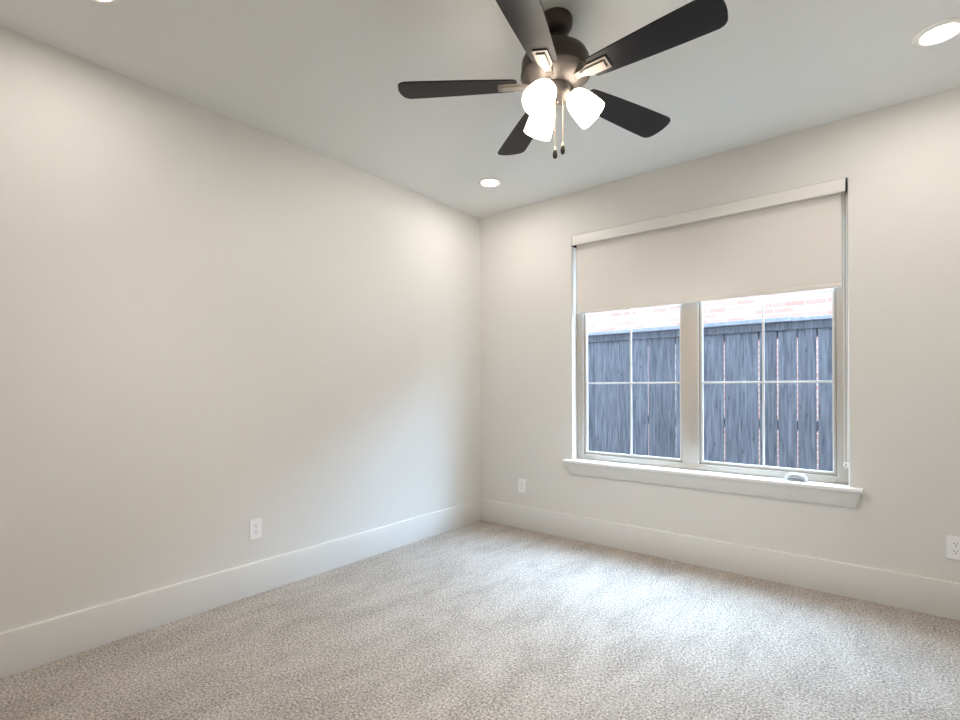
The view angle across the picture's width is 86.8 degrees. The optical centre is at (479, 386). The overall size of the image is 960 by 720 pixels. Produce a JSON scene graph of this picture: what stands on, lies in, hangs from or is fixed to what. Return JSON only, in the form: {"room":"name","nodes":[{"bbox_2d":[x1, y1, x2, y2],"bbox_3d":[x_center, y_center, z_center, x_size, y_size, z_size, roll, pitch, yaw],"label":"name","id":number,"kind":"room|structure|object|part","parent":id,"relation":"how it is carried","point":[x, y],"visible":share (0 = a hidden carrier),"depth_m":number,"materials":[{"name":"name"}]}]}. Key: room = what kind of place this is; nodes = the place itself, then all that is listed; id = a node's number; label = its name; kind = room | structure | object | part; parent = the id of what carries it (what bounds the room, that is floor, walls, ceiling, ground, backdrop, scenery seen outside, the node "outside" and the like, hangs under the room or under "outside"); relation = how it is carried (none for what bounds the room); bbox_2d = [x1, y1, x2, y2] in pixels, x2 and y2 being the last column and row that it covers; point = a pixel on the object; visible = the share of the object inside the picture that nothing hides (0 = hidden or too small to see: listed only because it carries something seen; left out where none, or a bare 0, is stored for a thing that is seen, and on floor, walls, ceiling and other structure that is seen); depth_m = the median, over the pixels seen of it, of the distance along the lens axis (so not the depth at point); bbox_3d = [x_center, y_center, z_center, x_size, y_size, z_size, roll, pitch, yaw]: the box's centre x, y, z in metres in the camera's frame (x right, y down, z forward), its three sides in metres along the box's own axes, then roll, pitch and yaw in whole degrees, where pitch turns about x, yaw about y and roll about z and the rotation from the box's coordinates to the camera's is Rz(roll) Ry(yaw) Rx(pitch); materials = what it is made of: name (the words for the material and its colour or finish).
{"room":"empty bedroom","nodes":[
{"label":"empty bedroom","id":0,"kind":"room"},
{"bbox_2d":[0,25,480,631],"bbox_3d":[-1.270,-0.152,3.158,0.140,2.740,4.210,0,0,39],"label":"wall","id":1,"kind":"structure","parent":0,"point":[212,323],"depth_m":2.72,"materials":[{"name":"beige paint"}]},
{"bbox_2d":[0,499,481,678],"bbox_3d":[-1.215,1.125,3.104,0.025,0.193,3.910,0,0,39],"label":"baseboard","id":2,"kind":"structure","parent":1,"relation":"attached to","point":[23,648],"depth_m":2.72,"materials":[{"name":"white paint"}]},
{"bbox_2d":[250,518,261,539],"bbox_3d":[-1.316,0.836,2.979,0.008,0.117,0.071,0,0,39],"label":"power outlet","id":3,"kind":"object","parent":1,"relation":"attached to","point":[255,524],"visible":1,"depth_m":2.98,"materials":[{"name":"white plastic"}]},
{"bbox_2d":[0,520,959,719],"bbox_3d":[0.264,1.272,1.915,4.080,0.120,4.210,0,0,39],"label":"floor","id":4,"kind":"structure","parent":0,"point":[479,620],"depth_m":2.31,"materials":[{"name":"carpet"}]},
{"bbox_2d":[0,0,959,217],"bbox_3d":[0.252,-1.588,1.915,4.080,0.120,4.210,0,0,39],"label":"ceiling","id":5,"kind":"structure","parent":0,"point":[323,77],"depth_m":2.46,"materials":[{"name":"paint"}]},
{"bbox_2d":[90,0,120,4],"bbox_3d":[-1.472,-1.517,1.925,0.186,0.009,0.186,0,0,39],"label":"recessed light","id":6,"kind":"object","parent":5,"relation":"in","point":[105,2],"visible":1,"depth_m":2.00,"materials":[{"name":"white plastic"}]},
{"bbox_2d":[478,177,501,186],"bbox_3d":[0.074,-1.523,3.794,0.186,0.009,0.186,0,0,39],"label":"recessed light","id":7,"kind":"object","parent":5,"relation":"in","point":[487,181],"visible":1,"depth_m":3.78,"materials":[{"name":"white plastic"}]},
{"bbox_2d":[398,0,727,158],"bbox_3d":[0.352,-1.231,2.080,1.254,0.596,1.305,0,0,39],"label":"ceiling fan","id":8,"kind":"object","parent":5,"relation":"hanging from","point":[556,65],"visible":1,"depth_m":2.03,"materials":[{"name":"black wood"}]},
{"bbox_3d":[-0.096,-1.260,2.145,0.502,0.006,0.154,0,8,4],"label":"blade","id":9,"kind":"part","parent":8,"relation":"part of","materials":[{"name":"black wood"}]},
{"bbox_3d":[0.218,-1.259,2.513,0.154,0.006,0.502,-11,2,-13],"label":"blade","id":10,"kind":"part","parent":8,"relation":"part of","materials":[{"name":"black wood"}]},
{"bbox_3d":[0.157,-1.259,1.733,0.154,0.006,0.502,11,4,22],"label":"blade","id":11,"kind":"part","parent":8,"relation":"part of","materials":[{"name":"black wood"}]},
{"bbox_3d":[0.242,-1.151,2.014,0.122,0.154,0.154,0,0,39],"label":"lamp shade","id":12,"kind":"part","parent":8,"relation":"part of","materials":[{"name":"white glass"}]},
{"bbox_3d":[0.269,-1.151,2.231,0.151,0.154,0.135,0,0,39],"label":"lamp shade","id":13,"kind":"part","parent":8,"relation":"part of","materials":[{"name":"white glass"}]},
{"bbox_3d":[0.258,-1.179,2.036,0.049,0.069,0.068,0,0,39],"label":"bulb","id":14,"kind":"part","parent":8,"relation":"part of","materials":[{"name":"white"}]},
{"bbox_3d":[0.314,-1.263,2.113,0.274,0.049,0.274,0,0,39],"label":"motor","id":15,"kind":"part","parent":8,"relation":"part of","materials":[{"name":"brown metal"}]},
{"bbox_3d":[0.341,-1.097,2.093,0.015,0.213,0.015,0,0,39],"label":"pull chain","id":16,"kind":"part","parent":8,"relation":"part of","materials":[{"name":"gold metal"}]},
{"bbox_3d":[0.436,-1.152,2.098,0.154,0.154,0.122,0,0,5],"label":"lamp shade","id":17,"kind":"part","parent":8,"relation":"part of","materials":[{"name":"white glass"}]},
{"bbox_3d":[0.664,-1.249,2.328,0.502,0.006,0.154,2,-11,-31],"label":"blade","id":18,"kind":"part","parent":8,"relation":"part of","materials":[{"name":"black wood"}]},
{"bbox_3d":[0.627,-1.261,1.846,0.502,0.006,0.154,0,-10,41],"label":"blade","id":19,"kind":"part","parent":8,"relation":"part of","materials":[{"name":"black wood"}]},
{"bbox_2d":[912,17,959,47],"bbox_3d":[1.996,-1.531,2.201,0.186,0.009,0.186,0,0,39],"label":"recessed light","id":20,"kind":"object","parent":5,"relation":"in","point":[937,33],"visible":1,"depth_m":2.20,"materials":[{"name":"white plastic"}]},
{"bbox_2d":[480,87,959,582],"bbox_3d":[1.533,-0.164,3.482,3.800,2.740,0.170,0,0,39],"label":"wall","id":21,"kind":"structure","parent":0,"point":[899,163],"depth_m":2.98,"materials":[{"name":"beige paint"}]},
{"bbox_2d":[518,478,525,492],"bbox_3d":[0.358,0.848,4.327,0.071,0.117,0.008,0,0,39],"label":"power outlet","id":22,"kind":"object","parent":21,"relation":"attached to","point":[521,482],"visible":1,"depth_m":4.32,"materials":[{"name":"white plastic"}]},
{"bbox_2d":[565,192,860,507],"bbox_3d":[1.459,-0.249,3.510,1.886,1.882,0.193,0,0,39],"label":"window","id":23,"kind":"structure","parent":21,"relation":"in","point":[691,382],"depth_m":3.49,"materials":[{"name":"white plastic"}]},
{"bbox_3d":[1.142,-0.301,3.829,0.762,1.669,0.044,0,0,39],"label":"sash","id":24,"kind":"part","parent":23,"relation":"part of","materials":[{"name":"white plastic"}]},
{"bbox_2d":[587,305,679,454],"bbox_3d":[1.139,-0.301,3.825,0.724,1.631,0.010,0,0,39],"label":"grille","id":25,"kind":"object","parent":23,"relation":"attached to","point":[588,452],"depth_m":3.82,"materials":[{"name":"white plastic"}]},
{"bbox_3d":[1.482,0.351,3.498,0.014,0.110,0.012,0,0,39],"label":"lock lever","id":26,"kind":"part","parent":23,"relation":"part of","materials":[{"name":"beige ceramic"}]},
{"bbox_2d":[571,178,848,467],"bbox_3d":[1.436,-0.357,3.484,1.770,1.664,0.080,0,0,39],"label":"roller blind","id":27,"kind":"object","parent":23,"relation":"attached to","point":[787,241],"visible":1,"depth_m":3.36,"materials":[{"name":"white fabric"}]},
{"bbox_3d":[2.110,-0.335,2.928,0.019,1.587,0.004,0,0,39],"label":"bead chain","id":28,"kind":"part","parent":27,"relation":"part of","materials":[{"name":"white plastic"}]},
{"bbox_2d":[703,289,831,465],"bbox_3d":[1.824,-0.304,3.267,0.734,1.631,0.010,0,0,39],"label":"grille","id":29,"kind":"object","parent":23,"relation":"attached to","point":[763,381],"depth_m":3.27,"materials":[{"name":"white plastic"}]},
{"bbox_3d":[1.828,-0.304,3.271,0.772,1.669,0.044,0,0,39],"label":"sash","id":30,"kind":"part","parent":23,"relation":"part of","materials":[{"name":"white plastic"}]},
{"bbox_3d":[1.916,0.562,3.078,0.084,0.018,0.017,0,0,39],"label":"crank handle","id":31,"kind":"part","parent":23,"relation":"part of","materials":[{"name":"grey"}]},
{"bbox_2d":[562,459,863,492],"bbox_3d":[1.431,0.590,3.474,1.911,0.022,0.126,0,0,39],"label":"window sill","id":32,"kind":"structure","parent":21,"relation":"attached to","point":[749,478],"depth_m":3.31,"materials":[{"name":"white paint"}]},
{"bbox_2d":[482,499,959,620],"bbox_3d":[1.489,1.114,3.409,3.786,0.193,0.025,0,0,39],"label":"baseboard","id":33,"kind":"structure","parent":21,"relation":"attached to","point":[927,595],"depth_m":3.20,"materials":[{"name":"white paint"}]},
{"bbox_2d":[946,535,959,559],"bbox_3d":[2.457,0.835,2.619,0.071,0.117,0.008,0,0,39],"label":"power outlet","id":34,"kind":"object","parent":21,"relation":"attached to","point":[952,542],"visible":1,"depth_m":2.62,"materials":[{"name":"white plastic"}]},
{"bbox_2d":[951,549,959,554],"bbox_3d":[2.456,0.855,2.617,0.034,0.027,0.003,0,0,39],"label":"receptacle","id":35,"kind":"object","parent":34,"relation":"attached to","point":[953,551],"depth_m":2.62,"materials":[{"name":"white plastic"}]},
{"bbox_2d":[951,541,959,546],"bbox_3d":[2.455,0.816,2.617,0.034,0.027,0.003,0,0,39],"label":"receptacle","id":36,"kind":"object","parent":34,"relation":"attached to","point":[953,543],"depth_m":2.62,"materials":[{"name":"white plastic"}]},
{"label":"outside","id":37,"kind":"structure","parent":0,"visible":0},
{"bbox_3d":[4.467,1.419,6.921,20.000,0.150,8.800,0,0,39],"label":"ground","id":38,"kind":"structure","parent":37,"visible":0},
{"bbox_2d":[588,288,831,469],"bbox_3d":[5.025,-0.809,7.619,18.600,4.300,4.600,0,0,39],"label":"neighbouring house","id":39,"kind":"structure","parent":38,"relation":"on","point":[815,304],"depth_m":6.54,"materials":[{"name":"red brick"}]},
{"bbox_2d":[586,314,845,484],"bbox_3d":[2.070,0.380,4.931,5.552,1.948,0.203,0,0,39],"label":"wooden fence","id":40,"kind":"object","parent":38,"relation":"on","point":[653,348],"visible":0.33,"depth_m":4.68,"materials":[{"name":"grey wood"}]},
{"bbox_3d":[2.064,0.339,4.924,5.552,0.086,0.038,0,0,39],"label":"rail","id":41,"kind":"part","parent":40,"relation":"part of","materials":[{"name":"wood"}]},
{"bbox_3d":[2.393,0.408,4.741,0.090,1.890,0.090,0,0,39],"label":"post","id":42,"kind":"part","parent":40,"relation":"part of","materials":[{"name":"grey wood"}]},
{"bbox_3d":[2.061,-0.461,4.924,5.552,0.090,0.038,0,0,39],"label":"rail","id":43,"kind":"part","parent":40,"relation":"part of","materials":[{"name":"grey wood"}]}
]}

